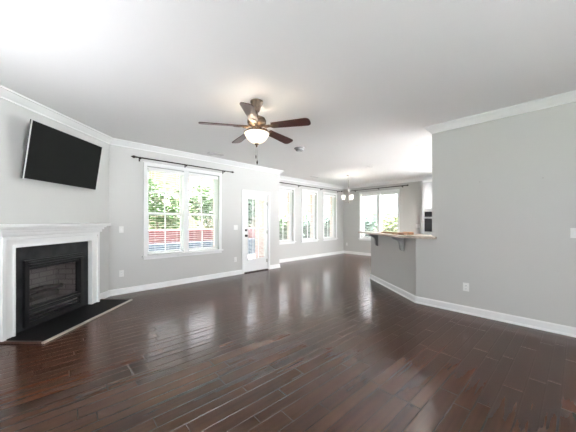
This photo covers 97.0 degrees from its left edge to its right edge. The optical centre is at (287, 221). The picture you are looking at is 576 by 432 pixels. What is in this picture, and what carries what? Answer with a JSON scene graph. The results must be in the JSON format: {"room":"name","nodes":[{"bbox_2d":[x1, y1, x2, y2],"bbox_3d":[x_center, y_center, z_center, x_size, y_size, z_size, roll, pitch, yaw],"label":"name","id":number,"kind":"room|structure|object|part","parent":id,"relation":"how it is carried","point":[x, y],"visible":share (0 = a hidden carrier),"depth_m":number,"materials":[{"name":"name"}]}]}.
{"room":"living room","nodes":[
{"label":"living room","id":0,"kind":"room"},
{"bbox_2d":[0,98,108,292],"bbox_3d":[-3.188,-0.080,3.078,0.120,2.740,2.711,0,0,1],"label":"wall","id":1,"kind":"structure","parent":0,"point":[22,201],"depth_m":3.25,"materials":[{"name":"warm grey paint"}]},
{"bbox_2d":[21,119,102,189],"bbox_3d":[-3.020,-0.838,3.462,0.205,0.684,1.090,0,0,1],"label":"television","id":2,"kind":"object","parent":1,"relation":"attached to","point":[53,155],"visible":1,"depth_m":3.32,"materials":[{"name":"black plastic"}]},
{"bbox_2d":[109,144,278,289],"bbox_3d":[-1.782,-0.080,5.937,4.003,2.740,0.300,0,0,-44],"label":"wall","id":3,"kind":"structure","parent":0,"point":[126,172],"depth_m":5.06,"materials":[{"name":"warm grey paint"}]},
{"bbox_2d":[119,226,123,232],"bbox_3d":[-2.977,0.134,4.555,0.070,0.114,0.010,0,0,-44],"label":"light switch","id":4,"kind":"object","parent":3,"relation":"attached to","point":[121,228],"visible":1,"depth_m":4.56,"materials":[{"name":"white plastic"}]},
{"bbox_2d":[119,270,123,276],"bbox_3d":[-2.975,0.921,4.558,0.072,0.116,0.010,0,0,-44],"label":"wall outlet","id":5,"kind":"object","parent":3,"relation":"attached to","point":[121,272],"visible":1,"depth_m":4.56,"materials":[{"name":"white plastic"}]},
{"bbox_2d":[100,270,241,298],"bbox_3d":[-2.125,1.237,5.210,2.984,0.106,0.262,0,0,-44],"label":"baseboard","id":6,"kind":"structure","parent":3,"relation":"attached to","point":[132,289],"depth_m":5.06,"materials":[{"name":"white paint"}]},
{"bbox_2d":[142,161,222,259],"bbox_3d":[-2.175,-0.211,5.417,1.685,1.853,0.215,0,0,-44],"label":"window","id":7,"kind":"structure","parent":3,"relation":"in","point":[184,214],"depth_m":5.39,"materials":[{"name":"white paint"}]},
{"bbox_3d":[-2.496,0.206,5.181,0.678,0.796,0.030,0,0,-44],"label":"sash","id":8,"kind":"part","parent":7,"relation":"part of","materials":[{"name":"white plastic"}]},
{"bbox_3d":[-2.519,-0.595,5.205,0.678,0.894,0.030,0,0,-44],"label":"sash","id":9,"kind":"part","parent":7,"relation":"part of","materials":[{"name":"clear glass"}]},
{"bbox_2d":[148,168,183,254],"bbox_3d":[-2.441,-0.207,5.125,0.678,1.666,0.076,0,0,-44],"label":"window blind","id":10,"kind":"object","parent":7,"relation":"attached to","point":[149,169],"visible":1,"depth_m":5.14,"materials":[{"name":"white plastic"}]},
{"bbox_3d":[-2.448,0.616,5.131,0.668,0.020,0.052,0,0,-44],"label":"rail","id":11,"kind":"part","parent":10,"relation":"part of","materials":[{"name":"white plastic"}]},
{"bbox_3d":[-2.445,-1.009,5.129,0.678,0.062,0.064,0,0,-44],"label":"head rail","id":12,"kind":"part","parent":10,"relation":"part of","materials":[{"name":"white plastic"}]},
{"bbox_3d":[-2.448,-0.190,5.131,0.419,1.600,0.057,0,0,-44],"label":"ladder cord","id":13,"kind":"part","parent":10,"relation":"part of","materials":[{"name":"white fabric"}]},
{"bbox_3d":[-2.149,0.675,5.390,1.685,0.079,0.140,0,0,-44],"label":"sill","id":14,"kind":"part","parent":7,"relation":"part of","materials":[{"name":"white paint"}]},
{"bbox_3d":[-1.954,-0.595,5.755,0.678,0.894,0.030,0,0,-44],"label":"sash","id":15,"kind":"part","parent":7,"relation":"part of","materials":[{"name":"clear glass"}]},
{"bbox_3d":[-1.931,0.206,5.731,0.678,0.796,0.030,0,0,-44],"label":"sash","id":16,"kind":"part","parent":7,"relation":"part of","materials":[{"name":"white plastic"}]},
{"bbox_2d":[189,173,217,250],"bbox_3d":[-1.876,-0.207,5.675,0.678,1.666,0.076,0,0,-44],"label":"window blind","id":17,"kind":"object","parent":7,"relation":"attached to","point":[190,174],"visible":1,"depth_m":5.72,"materials":[{"name":"white plastic"}]},
{"bbox_3d":[-1.880,-1.009,5.679,0.678,0.062,0.064,0,0,-44],"label":"head rail","id":18,"kind":"part","parent":17,"relation":"part of","materials":[{"name":"white plastic"}]},
{"bbox_3d":[-1.883,0.616,5.682,0.668,0.020,0.052,0,0,-44],"label":"rail","id":19,"kind":"part","parent":17,"relation":"part of","materials":[{"name":"white plastic"}]},
{"bbox_3d":[-1.883,-0.190,5.682,0.419,1.600,0.057,0,0,-44],"label":"ladder cord","id":20,"kind":"part","parent":17,"relation":"part of","materials":[{"name":"white fabric"}]},
{"bbox_2d":[131,155,233,173],"bbox_3d":[-2.076,-1.171,5.364,2.165,0.081,0.110,0,0,-44],"label":"curtain rod","id":21,"kind":"object","parent":3,"relation":"attached to","point":[133,156],"visible":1,"depth_m":5.20,"materials":[{"name":"brown metal"}]},
{"bbox_2d":[0,85,431,188],"bbox_3d":[1.681,-1.400,3.985,10.070,0.100,8.560,0,0,-44],"label":"trim","id":22,"kind":"structure","parent":3,"relation":"attached to","point":[6,94],"depth_m":4.64,"materials":[{"name":"white paint"}]},
{"bbox_2d":[242,190,269,273],"bbox_3d":[-0.850,0.242,6.688,0.906,2.095,0.186,0,0,-44],"label":"door","id":23,"kind":"structure","parent":3,"relation":"in","point":[254,265],"depth_m":6.63,"materials":[{"name":"white paint"}]},
{"bbox_3d":[-0.833,0.165,6.685,0.604,1.654,0.054,0,0,-44],"label":"glazing frame","id":24,"kind":"part","parent":23,"relation":"part of","materials":[{"name":"white paint"}]},
{"bbox_2d":[248,197,264,259],"bbox_3d":[-0.829,0.163,6.681,0.562,1.606,0.064,0,0,-44],"label":"window blind","id":25,"kind":"object","parent":23,"relation":"attached to","point":[251,198],"visible":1,"depth_m":6.61,"materials":[{"name":"white"}]},
{"bbox_3d":[-0.832,0.180,6.684,0.347,1.540,0.057,0,0,-44],"label":"ladder cord","id":26,"kind":"part","parent":25,"relation":"part of","materials":[{"name":"white plastic"}]},
{"bbox_3d":[-0.829,-0.609,6.681,0.562,0.062,0.064,0,0,-44],"label":"head rail","id":27,"kind":"part","parent":25,"relation":"part of","materials":[{"name":"white plastic"}]},
{"bbox_2d":[270,251,370,268],"bbox_3d":[1.805,1.237,7.842,4.507,0.106,3.210,0,0,-44],"label":"baseboard","id":28,"kind":"structure","parent":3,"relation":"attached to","point":[337,252],"depth_m":9.24,"materials":[{"name":"white paint"}]},
{"bbox_2d":[148,171,309,229],"bbox_3d":[-4.992,-2.790,24.461,13.800,8.600,8.800,0,0,-44],"label":"sky","id":29,"kind":"structure","parent":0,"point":[192,223],"depth_m":19.16,"materials":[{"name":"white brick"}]},
{"bbox_2d":[255,200,260,257],"bbox_3d":[-0.729,-0.080,7.603,0.170,2.740,0.615,0,0,-44],"label":"wall","id":30,"kind":"structure","parent":0,"point":[256,201],"depth_m":7.68,"materials":[{"name":"grey paint"}]},
{"bbox_2d":[0,0,575,186],"bbox_3d":[1.681,-1.510,3.985,10.070,0.120,8.560,0,0,-44],"label":"ceiling","id":31,"kind":"structure","parent":0,"point":[368,76],"depth_m":2.44,"materials":[{"name":"white paint"}]},
{"bbox_2d":[207,152,223,155],"bbox_3d":[-1.540,-1.445,5.433,0.340,0.010,0.130,0,0,-44],"label":"ceiling vent","id":32,"kind":"object","parent":31,"relation":"in","point":[212,153],"visible":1,"depth_m":5.45,"materials":[{"name":"white metal"}]},
{"bbox_2d":[198,99,310,163],"bbox_3d":[-0.370,-1.071,3.109,1.262,0.758,1.270,0,0,-44],"label":"ceiling fan","id":33,"kind":"object","parent":31,"relation":"hanging from","point":[257,134],"visible":1,"depth_m":2.98,"materials":[{"name":"brown wood"}]},
{"bbox_3d":[-0.791,-1.130,2.953,0.465,0.037,0.138,-2,1,-16],"label":"blade","id":34,"kind":"part","parent":33,"relation":"part of","materials":[{"name":"brown wood"}]},
{"bbox_3d":[-0.618,-1.130,3.430,0.138,0.037,0.465,0,-2,-34],"label":"blade","id":35,"kind":"part","parent":33,"relation":"part of","materials":[{"name":"brown wood"}]},
{"bbox_3d":[-0.391,-1.130,2.640,0.138,0.037,0.465,0,2,2],"label":"blade","id":36,"kind":"part","parent":33,"relation":"part of","materials":[{"name":"brown wood"}]},
{"bbox_3d":[-0.376,-1.008,3.072,0.296,0.136,0.296,0,0,-44],"label":"lamp shade","id":37,"kind":"part","parent":33,"relation":"part of","materials":[{"name":"white glass"}]},
{"bbox_3d":[-0.110,-1.130,3.412,0.138,0.037,0.465,0,-2,38],"label":"blade","id":38,"kind":"part","parent":33,"relation":"part of","materials":[{"name":"brown wood"}]},
{"bbox_3d":[0.030,-1.130,2.924,0.465,0.037,0.138,2,1,20],"label":"blade","id":39,"kind":"part","parent":33,"relation":"part of","materials":[{"name":"brown wood"}]},
{"bbox_2d":[294,147,304,151],"bbox_3d":[0.227,-1.421,5.011,0.210,0.058,0.210,0,0,-44],"label":"smoke detector","id":40,"kind":"object","parent":31,"relation":"attached to","point":[298,149],"visible":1,"depth_m":4.96,"materials":[{"name":"grey plastic"}]},
{"bbox_2d":[342,175,352,203],"bbox_3d":[1.896,-1.010,7.881,0.360,0.880,0.378,0,0,-44],"label":"chandelier","id":41,"kind":"object","parent":31,"relation":"hanging from","point":[350,197],"visible":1,"depth_m":7.86,"materials":[{"name":"white glass"}]},
{"bbox_2d":[0,253,575,431],"bbox_3d":[1.681,1.330,3.985,10.070,0.080,8.560,0,0,-44],"label":"floor","id":42,"kind":"structure","parent":0,"point":[317,344],"depth_m":2.33,"materials":[{"name":"brown wood"}]},
{"bbox_2d":[0,223,132,343],"bbox_3d":[-3.007,0.656,3.395,0.872,1.268,1.628,0,0,1],"label":"fireplace","id":43,"kind":"object","parent":42,"relation":"on","point":[50,273],"visible":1,"depth_m":3.27,"materials":[{"name":"white paint"}]},
{"bbox_3d":[-2.855,1.280,2.714,0.495,0.021,0.030,0,0,1],"label":"hearth trim","id":44,"kind":"part","parent":43,"relation":"part of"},
{"bbox_3d":[-3.080,0.850,3.394,0.037,0.790,0.833,0,0,1],"label":"firebox frame","id":45,"kind":"part","parent":43,"relation":"part of","materials":[{"name":"black metal"}]},
{"bbox_3d":[-3.041,0.108,3.391,0.165,0.093,1.518,0,0,1],"label":"mantel moulding","id":46,"kind":"part","parent":43,"relation":"part of","materials":[{"name":"white paint"}]},
{"bbox_3d":[-3.101,0.795,3.392,0.045,0.500,0.750,0,0,1],"label":"glass frame","id":47,"kind":"part","parent":43,"relation":"part of","materials":[{"name":"black metal"}]},
{"bbox_2d":[0,223,110,227],"bbox_3d":[-3.021,0.042,3.390,0.205,0.040,1.617,0,0,1],"label":"mantel shelf","id":48,"kind":"object","parent":43,"relation":"attached to","point":[78,225],"depth_m":3.26,"materials":[{"name":"white paint"}]},
{"bbox_2d":[28,254,84,266],"bbox_3d":[-3.043,0.502,3.393,0.050,0.055,0.773,0,0,1],"label":"hood","id":49,"kind":"object","parent":43,"relation":"attached to","point":[57,259],"depth_m":3.33,"materials":[{"name":"black metal"}]},
{"bbox_3d":[-2.836,1.280,4.191,0.495,0.021,0.033,0,0,1],"label":"hearth trim","id":50,"kind":"part","parent":43,"relation":"part of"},
{"bbox_2d":[423,179,431,234],"bbox_3d":[4.622,0.003,7.711,0.654,2.575,0.840,0,0,-44],"label":"tall cabinet","id":51,"kind":"object","parent":42,"relation":"on","point":[427,184],"visible":0.17,"depth_m":7.71,"materials":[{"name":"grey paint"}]},
{"bbox_2d":[424,210,431,232],"bbox_3d":[4.563,-0.018,7.654,0.560,0.693,0.776,0,0,-44],"label":"wall oven","id":52,"kind":"object","parent":51,"relation":"in","point":[427,213],"visible":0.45,"depth_m":7.68,"materials":[{"name":"silver metal"}]},
{"bbox_3d":[4.407,-0.233,7.501,0.008,0.155,0.720,0,0,-44],"label":"control panel","id":53,"kind":"part","parent":52,"relation":"part of","materials":[{"name":"black glass"}]},
{"bbox_3d":[4.282,-0.792,7.651,0.022,0.815,0.385,0,0,-44],"label":"door","id":54,"kind":"part","parent":51,"relation":"part of","materials":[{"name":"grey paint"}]},
{"bbox_2d":[279,179,342,258],"bbox_3d":[0.815,-0.080,9.328,4.450,2.740,0.300,0,0,-44],"label":"wall","id":55,"kind":"structure","parent":0,"point":[297,249],"depth_m":9.36,"materials":[{"name":"grey paint"}]},
{"bbox_2d":[279,186,295,244],"bbox_3d":[-0.128,-0.211,8.272,0.927,1.853,0.215,0,0,-44],"label":"window","id":56,"kind":"structure","parent":55,"relation":"in","point":[281,187],"depth_m":8.49,"materials":[{"name":"white paint"}]},
{"bbox_3d":[-0.189,-0.640,8.335,0.709,0.804,0.030,0,0,-44],"label":"sash","id":57,"kind":"part","parent":56,"relation":"part of","materials":[{"name":"white plastic"}]},
{"bbox_3d":[-0.166,0.161,8.311,0.709,0.886,0.030,0,0,-44],"label":"sash","id":58,"kind":"part","parent":56,"relation":"part of","materials":[{"name":"white plastic"}]},
{"bbox_2d":[279,189,292,241],"bbox_3d":[-0.111,-0.207,8.255,0.705,1.666,0.076,0,0,-44],"label":"window blind","id":59,"kind":"object","parent":56,"relation":"attached to","point":[287,191],"visible":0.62,"depth_m":8.27,"materials":[{"name":"white"}]},
{"bbox_3d":[-0.102,0.675,8.245,0.927,0.079,0.140,0,0,-44],"label":"sill","id":60,"kind":"part","parent":56,"relation":"part of","materials":[{"name":"white paint"}]},
{"bbox_3d":[-0.174,-0.218,8.319,0.765,1.704,0.082,0,0,-44],"label":"frame","id":61,"kind":"part","parent":56,"relation":"part of","materials":[{"name":"white plastic"}]},
{"bbox_2d":[301,189,318,242],"bbox_3d":[0.735,-0.211,9.113,0.927,1.853,0.215,0,0,-44],"label":"window","id":62,"kind":"structure","parent":55,"relation":"in","point":[302,190],"depth_m":9.23,"materials":[{"name":"white paint"}]},
{"bbox_2d":[303,192,315,239],"bbox_3d":[0.752,-0.207,9.096,0.705,1.666,0.076,0,0,-44],"label":"window blind","id":63,"kind":"object","parent":62,"relation":"attached to","point":[304,193],"visible":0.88,"depth_m":9.09,"materials":[{"name":"white"}]},
{"bbox_3d":[0.697,0.161,9.152,0.709,0.886,0.030,0,0,-44],"label":"sash","id":64,"kind":"part","parent":62,"relation":"part of","materials":[{"name":"white plastic"}]},
{"bbox_3d":[0.674,-0.640,9.176,0.709,0.804,0.030,0,0,-44],"label":"sash","id":65,"kind":"part","parent":62,"relation":"part of","materials":[{"name":"white plastic"}]},
{"bbox_3d":[0.761,0.675,9.086,0.927,0.079,0.140,0,0,-44],"label":"sill","id":66,"kind":"part","parent":62,"relation":"part of","materials":[{"name":"white paint"}]},
{"bbox_3d":[0.689,-0.218,9.161,0.765,1.704,0.082,0,0,-44],"label":"frame","id":67,"kind":"part","parent":62,"relation":"part of","materials":[{"name":"white plastic"}]},
{"bbox_2d":[279,182,342,192],"bbox_3d":[0.783,-1.220,9.010,3.950,0.081,0.110,0,0,-44],"label":"curtain rod","id":68,"kind":"object","parent":55,"relation":"attached to","point":[279,182],"visible":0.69,"depth_m":8.93,"materials":[{"name":"brown metal"}]},
{"bbox_2d":[323,192,337,240],"bbox_3d":[1.598,-0.211,9.954,0.927,1.853,0.215,0,0,-44],"label":"window","id":69,"kind":"structure","parent":55,"relation":"in","point":[324,193],"depth_m":10.09,"materials":[{"name":"white paint"}]},
{"bbox_3d":[1.560,0.161,9.993,0.709,0.886,0.030,0,0,-44],"label":"sash","id":70,"kind":"part","parent":69,"relation":"part of","materials":[{"name":"white plastic"}]},
{"bbox_3d":[1.551,-0.218,10.002,0.765,1.704,0.082,0,0,-44],"label":"frame","id":71,"kind":"part","parent":69,"relation":"part of","materials":[{"name":"white plastic"}]},
{"bbox_2d":[324,195,334,237],"bbox_3d":[1.615,-0.207,9.937,0.705,1.666,0.076,0,0,-44],"label":"window blind","id":72,"kind":"object","parent":69,"relation":"attached to","point":[331,196],"visible":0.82,"depth_m":9.92,"materials":[{"name":"white"}]},
{"bbox_3d":[1.624,0.675,9.927,0.927,0.079,0.140,0,0,-44],"label":"sill","id":73,"kind":"part","parent":69,"relation":"part of","materials":[{"name":"white paint"}]},
{"bbox_2d":[364,193,397,223],"bbox_3d":[11.461,-2.690,22.625,8.800,8.400,12.800,0,0,-44],"label":"sky","id":74,"kind":"structure","parent":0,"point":[368,201],"depth_m":20.76,"materials":[{"name":"grey"}]},
{"bbox_2d":[343,181,422,252],"bbox_3d":[5.394,-0.080,7.604,0.300,2.740,8.560,0,0,-44],"label":"wall","id":75,"kind":"structure","parent":0,"point":[411,196],"depth_m":9.39,"materials":[{"name":"grey paint"}]},
{"bbox_2d":[358,189,399,240],"bbox_3d":[3.394,-0.222,9.516,0.215,1.873,1.622,0,0,-44],"label":"window","id":76,"kind":"structure","parent":75,"relation":"in","point":[379,198],"depth_m":9.48,"materials":[{"name":"white paint"}]},
{"bbox_3d":[3.168,0.151,9.825,0.030,0.906,0.647,0,0,-44],"label":"sash","id":77,"kind":"part","parent":76,"relation":"part of","materials":[{"name":"white plastic"}]},
{"bbox_2d":[361,194,376,237],"bbox_3d":[3.112,-0.217,9.770,0.076,1.686,0.647,0,0,-44],"label":"window blind","id":78,"kind":"object","parent":76,"relation":"attached to","point":[366,195],"visible":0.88,"depth_m":9.77,"materials":[{"name":"white"}]},
{"bbox_3d":[3.417,-0.228,9.539,0.150,1.724,1.460,0,0,-44],"label":"frame","id":79,"kind":"part","parent":76,"relation":"part of","materials":[{"name":"white plastic"}]},
{"bbox_2d":[380,192,397,231],"bbox_3d":[3.641,-0.217,9.228,0.076,1.686,0.647,0,0,-44],"label":"window blind","id":80,"kind":"object","parent":76,"relation":"attached to","point":[392,193],"visible":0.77,"depth_m":9.13,"materials":[{"name":"white plastic"}]},
{"bbox_3d":[3.645,-1.029,9.232,0.064,0.062,0.647,0,0,-44],"label":"head rail","id":81,"kind":"part","parent":80,"relation":"part of","materials":[{"name":"white plastic"}]},
{"bbox_3d":[3.647,-0.200,9.235,0.057,1.620,0.400,0,0,-44],"label":"ladder cord","id":82,"kind":"part","parent":80,"relation":"part of","materials":[{"name":"white fabric"}]},
{"bbox_3d":[3.697,0.151,9.283,0.030,0.906,0.647,0,0,-44],"label":"sash","id":83,"kind":"part","parent":76,"relation":"part of","materials":[{"name":"glass"}]},
{"bbox_2d":[350,185,407,191],"bbox_3d":[3.299,-1.230,9.459,0.110,0.081,2.310,0,0,-44],"label":"curtain rod","id":84,"kind":"object","parent":75,"relation":"attached to","point":[402,185],"visible":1,"depth_m":9.32,"materials":[{"name":"brown metal"}]},
{"bbox_2d":[371,235,431,298],"bbox_3d":[2.042,0.775,4.854,0.230,1.030,1.919,0,0,-9],"label":"wall","id":85,"kind":"structure","parent":0,"point":[410,269],"depth_m":4.35,"materials":[{"name":"grey paint"}]},
{"bbox_2d":[368,234,377,245],"bbox_3d":[1.823,0.385,5.454,0.195,0.250,0.080,0,0,-5],"label":"corbel","id":86,"kind":"object","parent":85,"relation":"attached to","point":[375,237],"visible":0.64,"depth_m":5.43,"materials":[{"name":"grey"}]},
{"bbox_2d":[358,231,436,238],"bbox_3d":[2.037,0.240,4.970,0.718,0.040,2.341,0,0,-11],"label":"countertop","id":87,"kind":"structure","parent":85,"relation":"on","point":[416,236],"depth_m":4.26,"materials":[{"name":"beige stone"}]},
{"bbox_2d":[381,231,402,233],"bbox_3d":[2.012,0.206,4.948,0.100,0.028,0.600,0,0,-11],"label":"wooden board","id":88,"kind":"object","parent":87,"relation":"on","point":[381,231],"visible":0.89,"depth_m":4.90,"materials":[{"name":"beige wood"}]},
{"bbox_2d":[391,237,403,250],"bbox_3d":[1.915,0.385,4.453,0.195,0.250,0.080,0,0,-5],"label":"corbel","id":89,"kind":"object","parent":85,"relation":"attached to","point":[400,241],"visible":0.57,"depth_m":4.43,"materials":[{"name":"grey"}]},
{"bbox_2d":[432,102,575,326],"bbox_3d":[3.608,-0.080,2.580,0.150,2.740,3.858,0,0,-44],"label":"wall","id":90,"kind":"structure","parent":0,"point":[501,228],"depth_m":3.28,"materials":[{"name":"grey paint"}]},
{"bbox_2d":[463,283,468,291],"bbox_3d":[2.508,0.917,3.594,0.010,0.116,0.072,0,0,-44],"label":"wall outlet","id":91,"kind":"object","parent":90,"relation":"attached to","point":[465,285],"visible":1,"depth_m":3.59,"materials":[{"name":"white plastic"}]},
{"bbox_2d":[369,274,575,337],"bbox_3d":[3.047,1.237,3.277,0.918,0.106,5.584,0,0,-32],"label":"baseboard","id":92,"kind":"structure","parent":90,"relation":"attached to","point":[570,331],"depth_m":3.42,"materials":[{"name":"white paint"}]},
{"bbox_2d":[423,90,575,133],"bbox_3d":[3.543,-1.400,2.581,0.242,0.100,3.950,0,0,-44],"label":"trim","id":93,"kind":"structure","parent":90,"relation":"attached to","point":[568,97],"depth_m":3.24,"materials":[{"name":"white paint"}]},
{"bbox_2d":[570,228,575,237],"bbox_3d":[3.221,0.124,2.863,0.010,0.114,0.070,0,0,-44],"label":"light switch","id":94,"kind":"object","parent":90,"relation":"attached to","point":[572,230],"visible":1,"depth_m":2.87,"materials":[{"name":"white plastic"}]},
{"label":"outside","id":95,"kind":"structure","parent":0,"visible":0},
{"bbox_3d":[0.135,1.660,10.606,75.000,0.300,75.000,0,0,-44],"label":"ground","id":96,"kind":"structure","parent":95,"visible":0},
{"bbox_2d":[148,178,179,229],"bbox_3d":[-5.721,-0.175,11.191,2.644,3.380,2.168,0,0,-44],"label":"tree","id":97,"kind":"object","parent":96,"relation":"on","point":[172,209],"visible":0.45,"depth_m":11.13,"materials":[{"name":"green plant"}]},
{"bbox_2d":[189,184,212,228],"bbox_3d":[-4.203,-0.208,13.500,2.184,3.446,2.571,0,0,-8],"label":"tree","id":98,"kind":"object","parent":96,"relation":"on","point":[196,205],"visible":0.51,"depth_m":12.93,"materials":[{"name":"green plant"}]},
{"bbox_2d":[149,228,254,253],"bbox_3d":[-5.517,0.900,8.238,11.640,1.220,0.380,0,0,-44],"label":"fence","id":99,"kind":"object","parent":96,"relation":"on","point":[196,233],"depth_m":9.46,"materials":[{"name":"red brown wood"},{"name":"blue grey wood"}]},
{"bbox_2d":[248,199,254,227],"bbox_3d":[-1.935,-0.180,14.312,2.705,3.391,2.129,0,0,-44],"label":"tree","id":100,"kind":"object","parent":96,"relation":"on","point":[249,200],"visible":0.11,"depth_m":13.95,"materials":[{"name":"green plant"}]},
{"bbox_2d":[279,215,286,240],"bbox_3d":[-0.417,0.504,13.618,2.176,2.028,1.954,0,0,-44],"label":"shrub","id":101,"kind":"object","parent":96,"relation":"on","point":[280,219],"visible":0.12,"depth_m":13.06,"materials":[{"name":"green plant"}]},
{"bbox_2d":[303,213,309,237],"bbox_3d":[1.387,0.487,15.184,1.695,2.061,1.710,0,0,-17],"label":"shrub","id":102,"kind":"object","parent":96,"relation":"on","point":[305,221],"visible":0.23,"depth_m":14.74,"materials":[{"name":"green plant"}]},
{"bbox_2d":[324,214,329,237],"bbox_3d":[2.685,0.474,17.151,1.857,2.087,1.917,0,0,-9],"label":"shrub","id":103,"kind":"object","parent":96,"relation":"on","point":[325,219],"visible":0.21,"depth_m":16.67,"materials":[{"name":"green plant"}]},
{"bbox_2d":[364,213,376,237],"bbox_3d":[5.024,0.468,16.340,2.009,2.112,2.111,0,0,-7],"label":"shrub","id":104,"kind":"object","parent":96,"relation":"on","point":[367,225],"visible":0.24,"depth_m":15.85,"materials":[{"name":"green plant"}]},
{"bbox_2d":[375,213,396,231],"bbox_3d":[5.891,0.496,14.840,1.676,2.044,1.716,0,0,-18],"label":"shrub","id":105,"kind":"object","parent":96,"relation":"on","point":[385,224],"visible":0.32,"depth_m":14.48,"materials":[{"name":"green plant"}]}
]}

